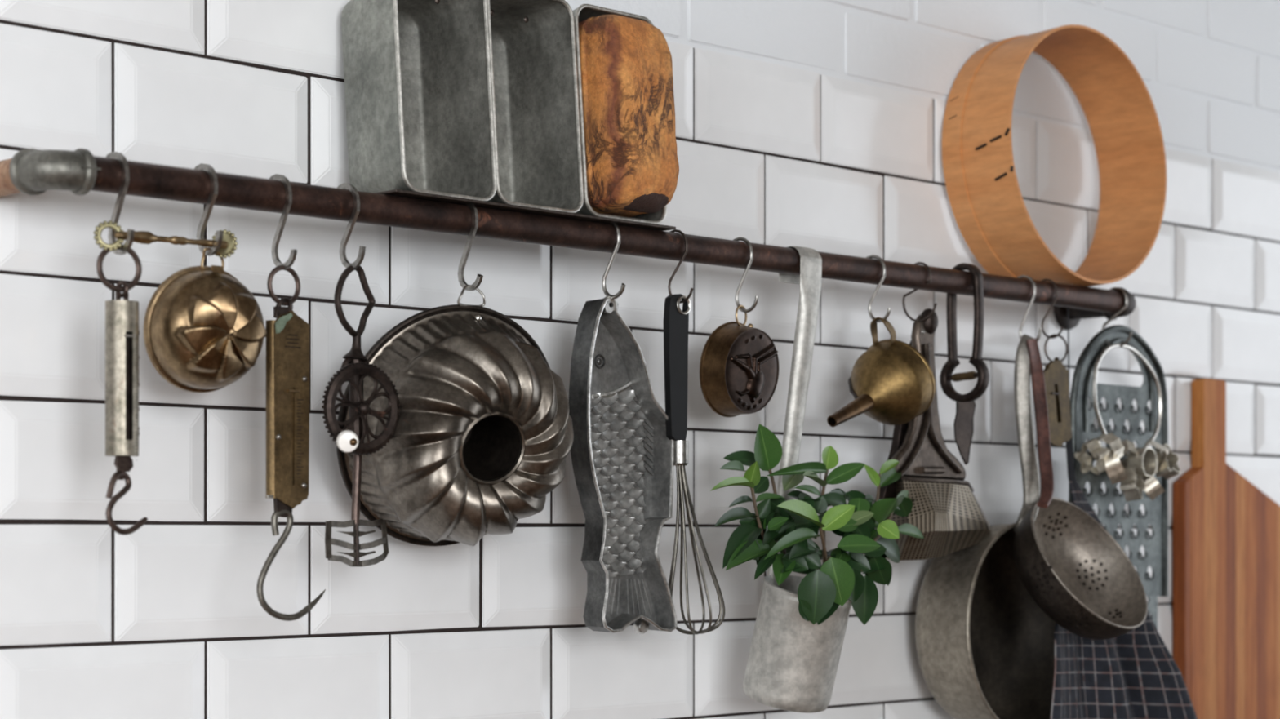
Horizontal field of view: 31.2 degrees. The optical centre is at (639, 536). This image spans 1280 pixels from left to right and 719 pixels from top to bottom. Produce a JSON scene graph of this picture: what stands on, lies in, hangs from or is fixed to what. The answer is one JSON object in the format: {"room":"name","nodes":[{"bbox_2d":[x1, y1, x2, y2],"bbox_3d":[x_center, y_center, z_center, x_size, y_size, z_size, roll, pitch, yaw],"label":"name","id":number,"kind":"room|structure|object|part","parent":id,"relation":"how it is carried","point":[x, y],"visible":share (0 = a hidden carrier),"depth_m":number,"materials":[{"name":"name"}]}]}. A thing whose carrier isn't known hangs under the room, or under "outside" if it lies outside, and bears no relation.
{"room":"kitchen","nodes":[
{"label":"kitchen","id":0,"kind":"room"},
{"bbox_2d":[0,0,1279,718],"bbox_3d":[-0.334,0.114,2.083,6.400,2.750,0.126,0,0,-44],"label":"wall","id":1,"kind":"structure","parent":0,"point":[165,619],"depth_m":2.23,"materials":[{"name":"white tile"}]},
{"bbox_2d":[0,148,1136,330],"bbox_3d":[0.044,-0.281,2.293,1.505,0.052,0.121,0,0,-44],"label":"pipe rail","id":2,"kind":"object","parent":1,"relation":"attached to","point":[30,171],"visible":0.97,"depth_m":2.05,"materials":[{"name":"brown metal"}]},
{"bbox_2d":[105,151,134,255],"bbox_3d":[-0.407,-0.259,1.786,0.003,0.081,0.046,0,0,-44],"label":"s-hook","id":3,"kind":"object","parent":2,"relation":"hanging from","point":[119,157],"visible":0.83,"depth_m":1.78,"materials":[{"name":"metal"}]},
{"bbox_2d":[96,244,147,535],"bbox_3d":[-0.403,-0.114,1.783,0.028,0.226,0.036,0,0,11],"label":"scale","id":4,"kind":"object","parent":3,"relation":"hanging from","point":[122,316],"visible":1,"depth_m":1.77,"materials":[{"name":"silver metal"}]},
{"bbox_3d":[-0.401,-0.053,1.783,0.015,0.019,0.004,0,0,-44],"label":"hook plate","id":5,"kind":"part","parent":4,"relation":"part of","materials":[{"name":"brown metal"}]},
{"bbox_2d":[194,163,223,256],"bbox_3d":[-0.349,-0.262,1.843,0.003,0.075,0.046,0,0,-44],"label":"s-hook","id":6,"kind":"object","parent":2,"relation":"hanging from","point":[209,169],"visible":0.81,"depth_m":1.84,"materials":[{"name":"metal"}]},
{"bbox_2d":[93,220,237,258],"bbox_3d":[-0.374,-0.234,1.810,0.124,0.027,0.020,0,0,-44],"label":"cutter","id":7,"kind":"object","parent":6,"relation":"hanging from","point":[228,243],"visible":0.95,"depth_m":1.79,"materials":[{"name":"gold metal"}]},
{"bbox_3d":[-0.369,-0.233,1.809,0.104,0.010,0.010,0,0,-44],"label":"handle","id":8,"kind":"part","parent":7,"relation":"part of","materials":[{"name":"gold metal"}]},
{"bbox_2d":[143,247,266,393],"bbox_3d":[-0.339,-0.173,1.835,0.102,0.115,0.060,0,0,-44],"label":"mold","id":9,"kind":"object","parent":6,"relation":"hanging from","point":[204,330],"depth_m":1.81,"materials":[{"name":"gold metal"}]},
{"bbox_2d":[268,173,297,268],"bbox_3d":[-0.297,-0.259,1.894,0.003,0.079,0.044,0,0,-44],"label":"s-hook","id":10,"kind":"object","parent":2,"relation":"hanging from","point":[282,178],"visible":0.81,"depth_m":1.89,"materials":[{"name":"metal"}]},
{"bbox_2d":[256,265,325,621],"bbox_3d":[-0.287,-0.076,1.894,0.069,0.293,0.014,0,0,-40],"label":"scale","id":11,"kind":"object","parent":10,"relation":"hanging from","point":[287,336],"visible":1,"depth_m":1.89,"materials":[{"name":"brown metal"}]},
{"bbox_3d":[-0.287,-0.104,1.890,0.035,0.164,0.002,0,0,-44],"label":"plate","id":12,"kind":"part","parent":11,"relation":"part of","materials":[{"name":"brown metal"}]},
{"bbox_2d":[336,182,365,268],"bbox_3d":[-0.247,-0.262,1.942,0.003,0.074,0.045,0,0,-44],"label":"s-hook","id":13,"kind":"object","parent":2,"relation":"hanging from","point":[351,188],"visible":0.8,"depth_m":1.94,"materials":[{"name":"metal"}]},
{"bbox_2d":[321,265,399,567],"bbox_3d":[-0.233,-0.102,1.936,0.038,0.256,0.093,0,0,29],"label":"egg beater","id":14,"kind":"object","parent":13,"relation":"hanging from","point":[355,367],"visible":1,"depth_m":1.93,"materials":[{"name":"metal"}]},
{"bbox_3d":[-0.259,0.003,1.906,0.006,0.031,0.001,0,0,-44],"label":"blade","id":15,"kind":"part","parent":14,"relation":"part of","materials":[{"name":"grey metal"}]},
{"bbox_3d":[-0.243,-0.078,1.904,0.018,0.018,0.021,0,0,-16],"label":"knob","id":16,"kind":"part","parent":14,"relation":"part of","materials":[{"name":"white ceramic"}]},
{"bbox_3d":[-0.241,-0.199,1.940,0.042,0.063,0.006,0,0,-44],"label":"handle","id":17,"kind":"part","parent":14,"relation":"part of","materials":[{"name":"metal"}]},
{"bbox_3d":[-0.240,0.016,1.940,0.041,0.005,0.002,0,0,-44],"label":"wing blade","id":18,"kind":"part","parent":14,"relation":"part of","materials":[{"name":"grey metal"}]},
{"bbox_3d":[-0.240,-0.011,1.941,0.003,0.008,0.078,0,0,29],"label":"blade","id":19,"kind":"part","parent":14,"relation":"part of","materials":[{"name":"grey metal"}]},
{"bbox_3d":[-0.239,0.021,1.942,0.004,0.011,0.081,0,0,30],"label":"blade","id":20,"kind":"part","parent":14,"relation":"part of","materials":[{"name":"grey metal"}]},
{"bbox_3d":[-0.240,-0.002,1.940,0.041,0.005,0.002,0,0,-44],"label":"wing blade","id":21,"kind":"part","parent":14,"relation":"part of","materials":[{"name":"grey metal"}]},
{"bbox_3d":[-0.239,0.006,1.942,0.004,0.011,0.083,0,0,29],"label":"blade","id":22,"kind":"part","parent":14,"relation":"part of","materials":[{"name":"grey metal"}]},
{"bbox_3d":[-0.220,0.003,1.978,0.008,0.034,0.001,0,0,-44],"label":"blade","id":23,"kind":"part","parent":14,"relation":"part of","materials":[{"name":"grey metal"}]},
{"bbox_2d":[457,203,483,291],"bbox_3d":[-0.154,-0.258,2.034,0.003,0.082,0.044,0,0,-44],"label":"s-hook","id":24,"kind":"object","parent":2,"relation":"hanging from","point":[476,284],"visible":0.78,"depth_m":2.03,"materials":[{"name":"metal"}]},
{"bbox_2d":[336,284,573,546],"bbox_3d":[-0.146,-0.106,2.026,0.219,0.231,0.146,0,0,-44],"label":"tin","id":25,"kind":"object","parent":24,"relation":"hanging from","point":[483,433],"visible":0.96,"depth_m":1.98,"materials":[{"name":"metal"}]},
{"bbox_2d":[373,189,675,231],"bbox_3d":[-0.098,-0.295,2.091,0.341,0.003,0.032,0,0,-44],"label":"bar","id":26,"kind":"object","parent":2,"relation":"on","point":[399,193],"visible":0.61,"depth_m":2.07,"materials":[{"name":"metal"}]},
{"bbox_2d":[341,0,497,201],"bbox_3d":[-0.200,-0.396,2.042,0.107,0.202,0.104,0,0,-44],"label":"tin","id":27,"kind":"object","parent":26,"relation":"on","point":[419,104],"visible":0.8,"depth_m":2.06,"materials":[{"name":"metal"}]},
{"bbox_2d":[487,0,583,213],"bbox_3d":[-0.125,-0.396,2.116,0.107,0.202,0.104,0,0,-44],"label":"tin","id":28,"kind":"object","parent":26,"relation":"on","point":[533,51],"visible":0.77,"depth_m":2.15,"materials":[{"name":"metal"}]},
{"bbox_2d":[572,4,666,224],"bbox_3d":[-0.047,-0.396,2.192,0.107,0.202,0.104,0,0,-44],"label":"tin","id":29,"kind":"object","parent":26,"relation":"on","point":[584,11],"visible":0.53,"depth_m":2.13,"materials":[{"name":"metal"}]},
{"bbox_2d":[578,14,679,217],"bbox_3d":[-0.032,-0.396,2.179,0.099,0.186,0.126,0,0,-44],"label":"bread loaf","id":30,"kind":"object","parent":29,"relation":"in","point":[633,166],"visible":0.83,"depth_m":2.13,"materials":[{"name":"brown food"}]},
{"bbox_2d":[601,222,626,299],"bbox_3d":[-0.029,-0.261,2.157,0.004,0.077,0.044,0,0,-44],"label":"s-hook","id":31,"kind":"object","parent":2,"relation":"hanging from","point":[619,294],"visible":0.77,"depth_m":2.15,"materials":[{"name":"metal"}]},
{"bbox_2d":[568,296,677,634],"bbox_3d":[-0.016,-0.066,2.184,0.118,0.320,0.029,0,0,-44],"label":"mold","id":32,"kind":"object","parent":31,"relation":"hanging from","point":[622,453],"depth_m":2.19,"materials":[{"name":"metal"}]},
{"bbox_2d":[667,229,693,303],"bbox_3d":[0.037,-0.261,2.221,0.002,0.072,0.042,0,0,-44],"label":"s-hook","id":33,"kind":"object","parent":2,"relation":"hanging from","point":[673,230],"visible":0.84,"depth_m":2.22,"materials":[{"name":"metal"}]},
{"bbox_2d":[663,293,724,635],"bbox_3d":[0.051,-0.069,2.232,0.062,0.330,0.056,0,0,-6],"label":"whisk","id":34,"kind":"object","parent":33,"relation":"hanging from","point":[676,321],"visible":0.97,"depth_m":2.21,"materials":[{"name":"black plastic"}]},
{"bbox_3d":[0.035,-0.163,2.214,0.028,0.142,0.008,0,0,-44],"label":"handle","id":35,"kind":"part","parent":34,"relation":"part of","materials":[{"name":"black plastic"}]},
{"bbox_2d":[733,236,758,313],"bbox_3d":[0.102,-0.260,2.285,0.004,0.076,0.044,0,0,-44],"label":"s-hook","id":36,"kind":"object","parent":2,"relation":"hanging from","point":[740,238],"visible":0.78,"depth_m":2.28,"materials":[{"name":"metal"}]},
{"bbox_2d":[742,245,851,713],"bbox_3d":[0.161,-0.059,2.329,0.094,0.475,0.119,0,0,-44],"label":"ladle","id":37,"kind":"object","parent":2,"relation":"hanging from","point":[792,665],"visible":0.76,"depth_m":2.30,"materials":[{"name":"metal"}]},
{"bbox_3d":[0.154,-0.103,2.353,0.046,0.386,0.056,0,0,-44],"label":"handle","id":38,"kind":"part","parent":37,"relation":"part of","materials":[{"name":"metal"}]},
{"bbox_2d":[742,574,851,713],"bbox_3d":[0.161,0.109,2.329,0.094,0.139,0.119,0,0,-44],"label":"cup","id":39,"kind":"object","parent":37,"relation":"on","point":[793,662],"depth_m":2.29,"materials":[{"name":"metal"}]},
{"bbox_2d":[710,423,924,625],"bbox_3d":[0.186,-0.010,2.307,0.416,0.200,0.131,0,0,-44],"label":"leafy plant","id":40,"kind":"object","parent":37,"relation":"in","point":[777,525],"visible":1,"depth_m":2.26,"materials":[{"name":"green plant"}]},
{"bbox_3d":[0.124,-0.010,2.244,0.005,0.082,0.050,0,0,40],"label":"stem","id":41,"kind":"part","parent":40,"relation":"part of","materials":[{"name":"plant"}]},
{"bbox_3d":[0.137,-0.018,2.276,0.018,0.097,0.014,0,0,-44],"label":"stem","id":42,"kind":"part","parent":40,"relation":"part of","materials":[{"name":"plant"}]},
{"bbox_3d":[0.183,0.014,2.266,0.006,0.044,0.048,0,0,12],"label":"stem","id":43,"kind":"part","parent":40,"relation":"part of","materials":[{"name":"plant"}]},
{"bbox_3d":[0.186,-0.018,2.319,0.007,0.099,0.037,0,0,9],"label":"stem","id":44,"kind":"part","parent":40,"relation":"part of","materials":[{"name":"plant"}]},
{"bbox_3d":[0.232,-0.015,2.357,0.012,0.099,0.085,0,0,30],"label":"stem","id":45,"kind":"part","parent":40,"relation":"part of","materials":[{"name":"green plant"}]},
{"bbox_3d":[0.240,-0.001,2.342,0.012,0.075,0.098,0,0,40],"label":"stem","id":46,"kind":"part","parent":40,"relation":"part of","materials":[{"name":"green plant"}]},
{"bbox_2d":[866,254,891,322],"bbox_3d":[0.249,-0.262,2.430,0.004,0.073,0.043,0,0,-44],"label":"s-hook","id":47,"kind":"object","parent":2,"relation":"hanging from","point":[871,256],"visible":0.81,"depth_m":2.42,"materials":[{"name":"metal"}]},
{"bbox_2d":[902,262,937,322],"bbox_3d":[0.303,-0.265,2.487,0.002,0.066,0.048,0,0,-44],"label":"s-hook","id":48,"kind":"object","parent":2,"relation":"hanging from","point":[917,263],"visible":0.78,"depth_m":2.48,"materials":[{"name":"metal"}]},
{"bbox_2d":[939,262,989,465],"bbox_3d":[0.362,-0.191,2.546,0.022,0.224,0.061,0,0,-44],"label":"can opener","id":49,"kind":"object","parent":2,"relation":"hanging from","point":[963,424],"visible":0.86,"depth_m":2.54,"materials":[{"name":"brown metal"}]},
{"bbox_3d":[0.361,-0.118,2.547,0.025,0.079,0.011,0,0,9],"label":"blade","id":50,"kind":"part","parent":49,"relation":"part of","materials":[{"name":"grey metal"}]},
{"bbox_3d":[0.361,-0.246,2.543,0.012,0.113,0.045,0,0,-44],"label":"bent handle","id":51,"kind":"part","parent":49,"relation":"part of","materials":[{"name":"metal"}]},
{"bbox_2d":[1017,275,1042,341],"bbox_3d":[0.440,-0.258,2.617,0.004,0.082,0.045,0,0,-44],"label":"s-hook","id":52,"kind":"object","parent":2,"relation":"hanging from","point":[1027,277],"visible":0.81,"depth_m":2.61,"materials":[{"name":"metal"}]},
{"bbox_2d":[915,334,1055,718],"bbox_3d":[0.417,0.000,2.647,0.245,0.458,0.115,0,0,-44],"label":"saucepan","id":53,"kind":"object","parent":52,"relation":"hanging from","point":[984,646],"visible":0.81,"depth_m":2.60,"materials":[{"name":"metal"}]},
{"bbox_3d":[0.439,-0.116,2.603,0.032,0.227,0.022,0,0,-44],"label":"handle","id":54,"kind":"part","parent":53,"relation":"part of","materials":[{"name":"grey metal"}]},
{"bbox_2d":[1013,337,1147,639],"bbox_3d":[0.495,-0.054,2.586,0.132,0.340,0.180,0,0,43],"label":"strainer","id":55,"kind":"object","parent":52,"relation":"hanging from","point":[1071,566],"visible":1,"depth_m":2.62,"materials":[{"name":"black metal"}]},
{"bbox_3d":[0.449,-0.127,2.558,0.024,0.194,0.086,0,0,1],"label":"handle","id":56,"kind":"part","parent":55,"relation":"part of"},
{"bbox_2d":[1013,500,1144,639],"bbox_3d":[0.495,0.037,2.587,0.178,0.159,0.131,0,0,-44],"label":"bowl","id":57,"kind":"object","parent":55,"relation":"on","point":[1070,566],"depth_m":2.63,"materials":[{"name":"grey metal"}]},
{"bbox_2d":[1040,279,1063,338],"bbox_3d":[0.471,-0.262,2.648,0.002,0.070,0.042,0,0,-44],"label":"s-hook","id":58,"kind":"object","parent":2,"relation":"hanging from","point":[1043,280],"visible":0.84,"depth_m":2.64,"materials":[{"name":"metal"}]},
{"bbox_2d":[1043,333,1071,447],"bbox_3d":[0.479,-0.168,2.648,0.055,0.131,0.012,0,0,-44],"label":"scale","id":59,"kind":"object","parent":58,"relation":"hanging from","point":[1055,375],"visible":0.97,"depth_m":2.65,"materials":[{"name":"metal"}]},
{"bbox_2d":[942,24,1166,287],"bbox_3d":[0.497,-0.444,2.729,0.313,0.313,0.117,0,0,-44],"label":"sieve","id":60,"kind":"object","parent":2,"relation":"on","point":[991,215],"visible":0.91,"depth_m":2.71,"materials":[{"name":"brown wood"}]},
{"bbox_2d":[1102,287,1133,346],"bbox_3d":[0.572,-0.262,2.747,0.004,0.073,0.044,0,0,-44],"label":"s-hook","id":61,"kind":"object","parent":2,"relation":"hanging from","point":[1122,291],"visible":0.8,"depth_m":2.74,"materials":[{"name":"metal"}]},
{"bbox_2d":[1068,324,1168,629],"bbox_3d":[0.578,-0.033,2.785,0.214,0.445,0.024,0,0,-44],"label":"grater","id":62,"kind":"object","parent":61,"relation":"hanging from","point":[1155,546],"visible":0.66,"depth_m":2.79,"materials":[{"name":"silver metal"}]},
{"bbox_3d":[0.624,0.120,2.846,0.062,0.140,0.002,0,0,-44],"label":"plate","id":63,"kind":"part","parent":62,"relation":"part of","materials":[{"name":"grey metal"}]},
{"bbox_2d":[1092,343,1162,456],"bbox_3d":[0.587,-0.163,2.757,0.146,0.135,0.005,0,0,-44],"label":"ring","id":64,"kind":"object","parent":61,"relation":"hanging from","point":[1107,348],"visible":0.81,"depth_m":2.75,"materials":[{"name":"metal"}]},
{"bbox_2d":[1073,438,1110,475],"bbox_3d":[0.531,-0.093,2.690,0.032,0.043,0.040,0,0,-36],"label":"cutter","id":65,"kind":"object","parent":64,"relation":"hanging from","point":[1093,445],"visible":1,"depth_m":2.69,"materials":[{"name":"metal"}]},
{"bbox_2d":[1091,432,1124,462],"bbox_3d":[0.550,-0.102,2.699,0.032,0.040,0.037,0,0,-44],"label":"cutter","id":66,"kind":"object","parent":64,"relation":"hanging from","point":[1115,443],"visible":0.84,"depth_m":2.69,"materials":[{"name":"metal"}]},
{"bbox_2d":[1105,448,1127,484],"bbox_3d":[0.557,-0.082,2.701,0.033,0.044,0.036,0,0,12],"label":"cutter","id":67,"kind":"object","parent":64,"relation":"hanging from","point":[1115,471],"visible":0.87,"depth_m":2.69,"materials":[{"name":"metal"}]},
{"bbox_2d":[1108,440,1137,469],"bbox_3d":[0.578,-0.096,2.743,0.035,0.038,0.038,0,0,-7],"label":"cutter","id":68,"kind":"object","parent":64,"relation":"hanging from","point":[1128,446],"visible":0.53,"depth_m":2.74,"materials":[{"name":"metal"}]},
{"bbox_2d":[1120,467,1145,502],"bbox_3d":[0.586,-0.061,2.732,0.024,0.041,0.040,0,0,29],"label":"cutter","id":69,"kind":"object","parent":64,"relation":"hanging from","point":[1132,487],"visible":0.89,"depth_m":2.72,"materials":[{"name":"metal"}]},
{"bbox_2d":[1128,448,1157,476],"bbox_3d":[0.601,-0.088,2.744,0.020,0.035,0.040,0,0,38],"label":"cutter","id":70,"kind":"object","parent":64,"relation":"hanging from","point":[1145,461],"visible":0.96,"depth_m":2.74,"materials":[{"name":"metal"}]},
{"bbox_2d":[1142,475,1164,500],"bbox_3d":[0.615,-0.062,2.769,0.036,0.039,0.035,0,0,11],"label":"cutter","id":71,"kind":"object","parent":64,"relation":"hanging from","point":[1153,489],"visible":0.83,"depth_m":2.75,"materials":[{"name":"metal"}]},
{"bbox_2d":[1142,439,1168,472],"bbox_3d":[0.620,-0.097,2.774,0.036,0.041,0.029,0,0,18],"label":"cutter","id":72,"kind":"object","parent":64,"relation":"hanging from","point":[1149,442],"visible":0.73,"depth_m":2.77,"materials":[{"name":"metal"}]},
{"bbox_2d":[1154,444,1180,479],"bbox_3d":[0.638,-0.090,2.789,0.040,0.044,0.032,0,0,-44],"label":"cutter","id":73,"kind":"object","parent":64,"relation":"hanging from","point":[1170,468],"visible":0.88,"depth_m":2.79,"materials":[{"name":"metal"}]},
{"bbox_2d":[1049,307,1197,718],"bbox_3d":[0.564,0.029,2.718,0.334,0.612,0.063,0,0,-42],"label":"tea towel","id":74,"kind":"object","parent":2,"relation":"hanging from","point":[1133,674],"visible":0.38,"depth_m":2.69,"materials":[{"name":"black fabric"}]},
{"bbox_3d":[0.505,-0.199,2.705,0.003,0.158,0.002,0,0,-44],"label":"hanging cord","id":75,"kind":"part","parent":74,"relation":"part of","materials":[{"name":"fabric"}]},
{"bbox_2d":[699,305,778,417],"bbox_3d":[0.101,-0.175,2.288,0.097,0.112,0.041,0,0,-44],"label":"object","id":76,"kind":"object","parent":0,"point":[739,365],"depth_m":2.27,"materials":[{"name":"gold metal"}]},
{"bbox_2d":[826,317,935,426],"bbox_3d":[0.241,-0.172,2.421,0.139,0.118,0.091,0,0,-44],"label":"funnel","id":77,"kind":"object","parent":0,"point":[891,383],"visible":1,"depth_m":2.41,"materials":[{"name":"gold metal"}]},
{"bbox_3d":[0.218,-0.132,2.392,0.067,0.038,0.019,0,0,-44],"label":"spout","id":78,"kind":"part","parent":77,"relation":"part of","materials":[{"name":"orange metal"}]},
{"bbox_3d":[0.255,-0.215,2.432,0.023,0.032,0.026,0,0,-44],"label":"strap handle","id":79,"kind":"part","parent":77,"relation":"part of","materials":[{"name":"brown metal"}]},
{"bbox_2d":[879,308,991,560],"bbox_3d":[0.349,-0.111,2.544,0.244,0.275,0.080,0,0,-44],"label":"brush","id":80,"kind":"object","parent":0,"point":[948,514],"visible":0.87,"depth_m":2.49,"materials":[{"name":"metal"}]},
{"bbox_3d":[0.282,-0.124,2.496,0.081,0.216,0.010,0,0,-44],"label":"handle","id":81,"kind":"part","parent":80,"relation":"part of","materials":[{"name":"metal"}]},
{"bbox_3d":[0.313,-0.151,2.502,0.128,0.182,0.011,0,0,-44],"label":"handle","id":82,"kind":"part","parent":80,"relation":"part of","materials":[{"name":"silver metal"}]},
{"bbox_2d":[897,475,973,492],"bbox_3d":[0.343,-0.019,2.553,0.221,0.091,0.059,0,0,-44],"label":"ferrule","id":83,"kind":"object","parent":80,"relation":"on","point":[910,483],"depth_m":2.49,"materials":[{"name":"metal"}]},
{"bbox_2d":[885,480,991,560],"bbox_3d":[0.351,-0.018,2.546,0.237,0.090,0.080,0,0,-44],"label":"bristles","id":84,"kind":"object","parent":80,"relation":"on","point":[948,514],"depth_m":2.48},
{"bbox_3d":[1.188,1.539,0.533,6.700,0.100,4.470,0,0,-44],"label":"floor","id":85,"kind":"structure","parent":0,"visible":0},
{"bbox_3d":[1.297,1.059,3.197,2.490,0.860,0.580,0,0,-44],"label":"trim","id":86,"kind":"structure","parent":85,"relation":"on","visible":0},
{"bbox_3d":[1.311,0.609,3.183,2.490,0.040,0.620,0,0,-44],"label":"countertop","id":87,"kind":"structure","parent":86,"relation":"on","visible":0},
{"bbox_2d":[1173,378,1279,718],"bbox_3d":[0.836,0.191,3.128,0.370,0.796,0.019,0,0,-44],"label":"cutting board","id":88,"kind":"object","parent":87,"relation":"on","point":[1226,530],"visible":1,"depth_m":3.06,"materials":[{"name":"brown wood"}]}
]}

